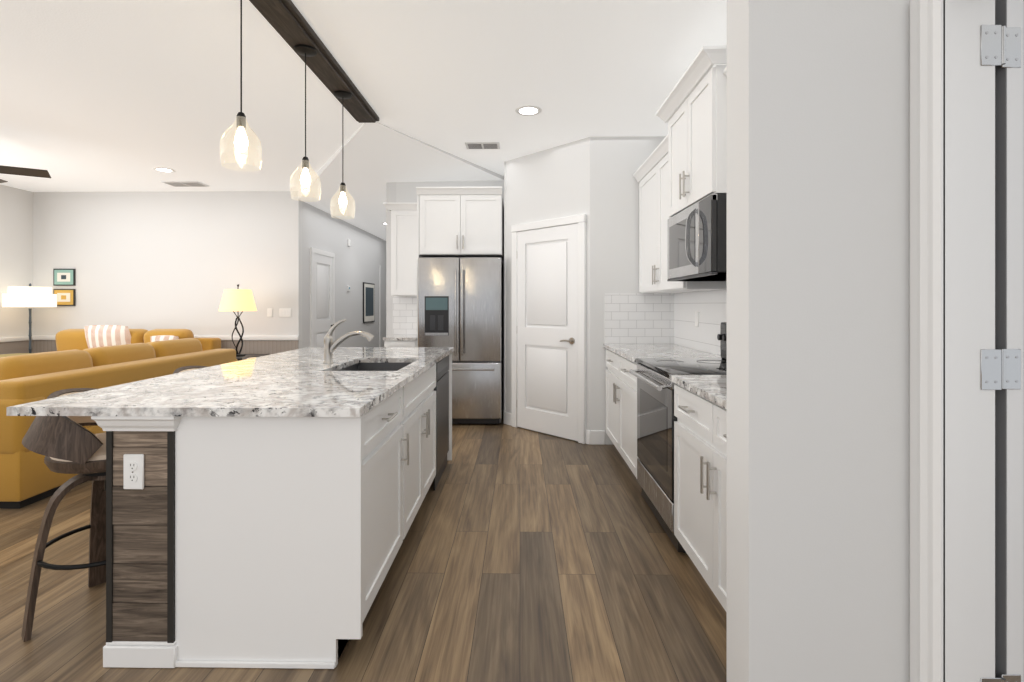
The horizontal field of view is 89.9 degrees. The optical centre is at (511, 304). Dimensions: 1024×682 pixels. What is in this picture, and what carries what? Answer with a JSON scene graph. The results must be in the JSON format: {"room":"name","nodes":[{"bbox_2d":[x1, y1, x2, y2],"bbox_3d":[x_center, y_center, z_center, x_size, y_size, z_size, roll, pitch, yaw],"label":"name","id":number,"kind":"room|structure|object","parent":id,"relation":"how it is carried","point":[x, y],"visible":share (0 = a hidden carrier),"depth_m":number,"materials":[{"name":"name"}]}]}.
{"room":"kitchen","nodes":[
{"label":"kitchen","id":0,"kind":"room"},
{"bbox_2d":[0,184,32,353],"bbox_3d":[-6.663,-0.130,2.055,0.150,2.820,9.900,0,0,1],"label":"wall","id":1,"kind":"structure","parent":0,"point":[16,236],"depth_m":6.76,"materials":[{"name":"white paint"}]},
{"bbox_2d":[33,191,301,353],"bbox_3d":[-4.773,-0.130,7.021,3.774,2.820,0.150,0,0,1],"label":"wall","id":2,"kind":"structure","parent":0,"point":[148,261],"depth_m":6.97,"materials":[{"name":"white paint"}]},
{"bbox_2d":[53,289,74,305],"bbox_3d":[-6.096,-0.100,6.983,0.290,0.230,0.022,0,0,1],"label":"framed picture","id":3,"kind":"object","parent":2,"relation":"attached to","point":[65,297],"visible":0.85,"depth_m":6.97,"materials":[{"name":"yellow paper"}]},
{"bbox_2d":[53,269,74,285],"bbox_3d":[-6.096,-0.375,6.983,0.290,0.230,0.022,0,0,1],"label":"framed picture","id":4,"kind":"object","parent":2,"relation":"attached to","point":[63,277],"visible":0.96,"depth_m":6.97},
{"bbox_2d":[267,308,271,316],"bbox_3d":[-3.281,0.107,6.947,0.070,0.115,0.008,0,0,1],"label":"light switch","id":5,"kind":"object","parent":2,"relation":"attached to","point":[269,312],"visible":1,"depth_m":6.95,"materials":[{"name":"white plastic"}]},
{"bbox_2d":[279,308,290,316],"bbox_3d":[-3.072,0.107,6.944,0.162,0.115,0.008,0,0,1],"label":"light switch","id":6,"kind":"object","parent":2,"relation":"attached to","point":[284,312],"visible":1,"depth_m":6.94,"materials":[{"name":"white plastic"}]},
{"bbox_2d":[302,201,385,347],"bbox_3d":[-2.860,-0.130,9.556,0.220,2.820,4.980,0,0,1],"label":"wall","id":7,"kind":"structure","parent":0,"point":[334,265],"depth_m":8.47,"materials":[{"name":"white paint"}]},
{"bbox_2d":[363,282,374,322],"bbox_3d":[-2.826,-0.040,10.136,0.026,0.780,0.720,0,0,1],"label":"framed picture","id":8,"kind":"object","parent":7,"relation":"attached to","point":[368,302],"visible":1,"depth_m":10.06,"materials":[{"name":"black"}]},
{"bbox_2d":[0,411,726,681],"bbox_3d":[-2.421,1.330,5.039,11.000,0.100,16.000,0,0,1],"label":"floor","id":9,"kind":"structure","parent":0,"point":[524,555],"depth_m":2.28,"materials":[{"name":"brown wood"}]},
{"bbox_2d":[2,283,56,352],"bbox_3d":[-6.246,0.500,6.649,0.520,1.560,0.520,0,0,1],"label":"floor lamp","id":10,"kind":"object","parent":9,"relation":"on","point":[21,296],"visible":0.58,"depth_m":6.49,"materials":[{"name":"grey fabric"}]},
{"bbox_2d":[21,388,105,641],"bbox_3d":[-1.718,0.819,2.175,0.532,0.923,0.493,0,0,1],"label":"bar stool","id":11,"kind":"object","parent":9,"relation":"on","point":[67,444],"visible":0.5,"depth_m":1.98,"materials":[{"name":"brown wood"}]},
{"bbox_2d":[0,338,237,508],"bbox_3d":[-3.512,0.813,4.426,0.978,0.933,2.496,0,0,1],"label":"sofa","id":12,"kind":"object","parent":9,"relation":"on","point":[28,477],"visible":0.54,"depth_m":3.54,"materials":[{"name":"yellow fabric"}]},
{"bbox_2d":[41,325,220,352],"bbox_3d":[-4.920,0.766,6.427,2.096,1.028,0.978,0,0,1],"label":"sofa","id":13,"kind":"object","parent":9,"relation":"on","point":[93,336],"visible":0.29,"depth_m":6.40,"materials":[{"name":"yellow fabric"}]},
{"bbox_2d":[173,366,207,373],"bbox_3d":[-1.725,0.819,2.962,0.532,0.923,0.497,0,0,1],"label":"bar stool","id":14,"kind":"object","parent":9,"relation":"on","point":[183,369],"depth_m":2.98,"materials":[{"name":"brown wood"}]},
{"bbox_2d":[242,355,260,359],"bbox_3d":[-1.705,0.819,3.646,0.533,0.923,0.491,0,0,1],"label":"bar stool","id":15,"kind":"object","parent":9,"relation":"on","point":[248,357],"depth_m":3.65,"materials":[{"name":"brown wood"}]},
{"bbox_2d":[236,354,270,360],"bbox_3d":[-3.459,0.963,6.475,0.560,0.635,0.560,0,0,1],"label":"end table","id":16,"kind":"object","parent":9,"relation":"on","point":[238,358],"visible":0.06,"depth_m":6.52,"materials":[{"name":"black"}]},
{"bbox_2d":[219,284,256,355],"bbox_3d":[-3.459,0.191,6.475,0.430,0.907,0.430,0,0,1],"label":"table lamp","id":17,"kind":"object","parent":16,"relation":"on","point":[238,300],"visible":0.96,"depth_m":6.35,"materials":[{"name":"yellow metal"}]},
{"bbox_2d":[103,351,452,668],"bbox_3d":[-0.957,0.833,3.022,0.935,0.895,2.447,0,0,1],"label":"kitchen island","id":18,"kind":"object","parent":9,"relation":"on","point":[261,511],"depth_m":1.82,"materials":[{"name":"white wood"}]},
{"bbox_2d":[6,347,453,434],"bbox_3d":[-1.117,0.400,3.033,1.229,0.090,2.530,0,0,1],"label":"island countertop","id":19,"kind":"structure","parent":18,"relation":"on","point":[308,382],"depth_m":2.10,"materials":[{"name":"white stone"}]},
{"bbox_2d":[383,334,416,346],"bbox_3d":[-1.207,0.818,5.830,0.364,0.925,0.656,0,0,1],"label":"base cabinet","id":20,"kind":"object","parent":9,"relation":"on","point":[403,340],"visible":0.17,"depth_m":5.54,"materials":[{"name":"white"}]},
{"bbox_2d":[418,257,502,423],"bbox_3d":[-0.550,0.390,5.742,0.884,1.780,0.775,0,0,1],"label":"fridge","id":21,"kind":"object","parent":9,"relation":"on","point":[460,305],"visible":0.85,"depth_m":5.41,"materials":[{"name":"grey metal"}]},
{"bbox_2d":[606,348,614,445],"bbox_3d":[1.157,0.833,4.331,0.618,0.894,0.698,0,0,1],"label":"base cabinet","id":22,"kind":"object","parent":9,"relation":"on","point":[610,356],"depth_m":4.44,"materials":[{"name":"white wood"}]},
{"bbox_2d":[615,356,726,477],"bbox_3d":[1.148,0.833,3.750,0.618,0.894,0.697,0,0,1],"label":"base cabinet","id":23,"kind":"object","parent":9,"relation":"on","point":[625,382],"depth_m":3.78,"materials":[{"name":"white wood"}]},
{"bbox_2d":[603,344,720,363],"bbox_3d":[1.143,0.370,4.041,0.638,0.030,1.279,0,0,1],"label":"countertop","id":24,"kind":"structure","parent":23,"relation":"on","point":[631,352],"depth_m":3.89,"materials":[{"name":"white stone"}]},
{"bbox_2d":[629,322,726,552],"bbox_3d":[1.101,0.698,3.003,0.683,1.165,0.794,0,0,1],"label":"range","id":25,"kind":"object","parent":9,"relation":"on","point":[656,418],"visible":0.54,"depth_m":2.93,"materials":[{"name":"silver metal"}]},
{"bbox_2d":[674,384,726,612],"bbox_3d":[1.122,0.833,2.070,0.618,0.894,1.067,0,0,1],"label":"base cabinet","id":26,"kind":"object","parent":9,"relation":"on","point":[700,471],"depth_m":2.20,"materials":[{"name":"white wood"}]},
{"bbox_2d":[669,375,726,407],"bbox_3d":[1.112,0.370,2.070,0.638,0.030,1.067,0,0,1],"label":"countertop","id":27,"kind":"structure","parent":26,"relation":"on","point":[713,388],"depth_m":2.28,"materials":[{"name":"white stone"}]},
{"bbox_2d":[0,0,726,191],"bbox_3d":[-2.421,-1.590,5.039,11.000,0.100,16.000,0,0,1],"label":"ceiling","id":28,"kind":"structure","parent":0,"point":[112,95],"depth_m":3.52,"materials":[{"name":"white paint"}]},
{"bbox_2d":[0,165,50,182],"bbox_3d":[-4.891,-1.310,4.309,1.410,0.460,1.449,0,0,1],"label":"ceiling fan","id":29,"kind":"object","parent":28,"relation":"hanging from","point":[11,170],"visible":1,"depth_m":4.59,"materials":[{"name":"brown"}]},
{"bbox_2d":[153,167,174,172],"bbox_3d":[-3.969,-1.536,5.853,0.216,0.006,0.216,0,0,1],"label":"recessed light","id":30,"kind":"object","parent":28,"relation":"in","point":[161,169],"visible":0.96,"depth_m":5.83,"materials":[{"name":"white plastic"}]},
{"bbox_2d":[161,181,208,186],"bbox_3d":[-4.148,-1.533,6.516,0.460,0.014,0.260,0,0,1],"label":"ceiling vent","id":31,"kind":"object","parent":28,"relation":"in","point":[185,183],"visible":1,"depth_m":6.47,"materials":[{"name":"white metal"}]},
{"bbox_2d":[219,0,378,218],"bbox_3d":[-1.204,-1.077,2.969,0.190,0.924,2.500,0,0,1],"label":"pendant light fixture","id":32,"kind":"structure","parent":28,"relation":"hanging from","point":[288,22],"depth_m":2.96,"materials":[{"name":"brown wood"}]},
{"bbox_2d":[465,142,499,148],"bbox_3d":[-0.282,-1.533,4.945,0.330,0.014,0.200,0,0,1],"label":"ceiling vent","id":33,"kind":"object","parent":28,"relation":"in","point":[482,145],"visible":1,"depth_m":4.92,"materials":[{"name":"white metal"}]},
{"bbox_2d":[515,105,541,115],"bbox_3d":[0.131,-1.536,4.068,0.216,0.006,0.216,0,0,1],"label":"recessed light","id":34,"kind":"object","parent":28,"relation":"in","point":[526,110],"visible":1,"depth_m":4.06,"materials":[{"name":"white plastic"}]},
{"bbox_2d":[386,182,396,336],"bbox_3d":[-1.407,-0.130,9.094,0.120,2.820,5.858,0,0,1],"label":"wall","id":35,"kind":"structure","parent":0,"point":[391,187],"depth_m":6.17,"materials":[{"name":"white paint"}]},
{"bbox_2d":[299,122,503,240],"bbox_3d":[-1.460,-1.485,8.584,2.810,0.110,8.680,0,0,1],"label":"ceiling","id":36,"kind":"structure","parent":0,"point":[377,156],"depth_m":5.75,"materials":[{"name":"white paint"}]},
{"bbox_2d":[397,180,503,410],"bbox_3d":[-0.732,-0.130,6.218,1.320,2.820,0.128,0,0,1],"label":"wall","id":37,"kind":"structure","parent":0,"point":[401,314],"depth_m":6.16,"materials":[{"name":"white paint"}]},
{"bbox_2d":[383,202,416,295],"bbox_3d":[-1.236,-0.627,5.965,0.427,1.045,0.402,0,0,1],"label":"upper cabinet","id":38,"kind":"object","parent":37,"relation":"attached to","point":[403,248],"visible":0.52,"depth_m":5.83,"materials":[{"name":"white wood"}]},
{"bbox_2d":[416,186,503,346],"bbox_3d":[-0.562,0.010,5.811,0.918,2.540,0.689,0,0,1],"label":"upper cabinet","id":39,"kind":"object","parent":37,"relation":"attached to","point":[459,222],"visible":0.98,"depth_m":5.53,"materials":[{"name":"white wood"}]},
{"bbox_2d":[504,136,673,444],"bbox_3d":[0.702,-0.130,5.462,1.587,2.820,1.556,0,0,1],"label":"wall","id":40,"kind":"structure","parent":0,"point":[575,299],"depth_m":4.82,"materials":[{"name":"white paint"}]},
{"bbox_2d":[674,289,726,355],"bbox_3d":[1.525,-0.130,3.951,0.134,2.820,4.850,0,0,1],"label":"wall","id":41,"kind":"structure","parent":0,"point":[700,317],"depth_m":3.98,"materials":[{"name":"white tile"}]},
{"bbox_2d":[637,165,652,292],"bbox_3d":[1.310,-0.613,4.329,0.313,1.014,0.698,0,0,1],"label":"upper cabinet","id":42,"kind":"object","parent":41,"relation":"attached to","point":[645,182],"depth_m":4.43,"materials":[{"name":"white wood"}]},
{"bbox_2d":[653,153,726,292],"bbox_3d":[1.301,-0.613,3.748,0.313,1.014,0.697,0,0,1],"label":"upper cabinet","id":43,"kind":"object","parent":41,"relation":"attached to","point":[660,226],"depth_m":3.96,"materials":[{"name":"white wood"}]},
{"bbox_2d":[665,45,726,220],"bbox_3d":[1.236,-0.930,3.001,0.418,0.719,0.790,0,0,1],"label":"upper cabinet","id":44,"kind":"object","parent":41,"relation":"attached to","point":[683,166],"depth_m":2.82,"materials":[{"name":"white wood"}]},
{"bbox_2d":[667,194,726,280],"bbox_3d":[1.202,-0.360,3.002,0.481,0.410,0.782,0,0,1],"label":"microwave","id":45,"kind":"object","parent":44,"relation":"attached to","point":[697,241],"visible":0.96,"depth_m":2.80,"materials":[{"name":"silver metal"}]},
{"bbox_2d":[727,0,1023,681],"bbox_3d":[1.208,-0.130,1.456,1.130,2.820,0.150,0,0,1],"label":"wall","id":46,"kind":"structure","parent":0,"point":[817,340],"depth_m":1.39,"materials":[{"name":"white paint"}]},
{"bbox_2d":[909,0,1022,681],"bbox_3d":[1.177,-0.130,0.181,0.291,2.820,2.400,0,0,1],"label":"door frame","id":47,"kind":"structure","parent":0,"point":[965,340],"depth_m":1.27,"materials":[{"name":"white paint"}]}
]}

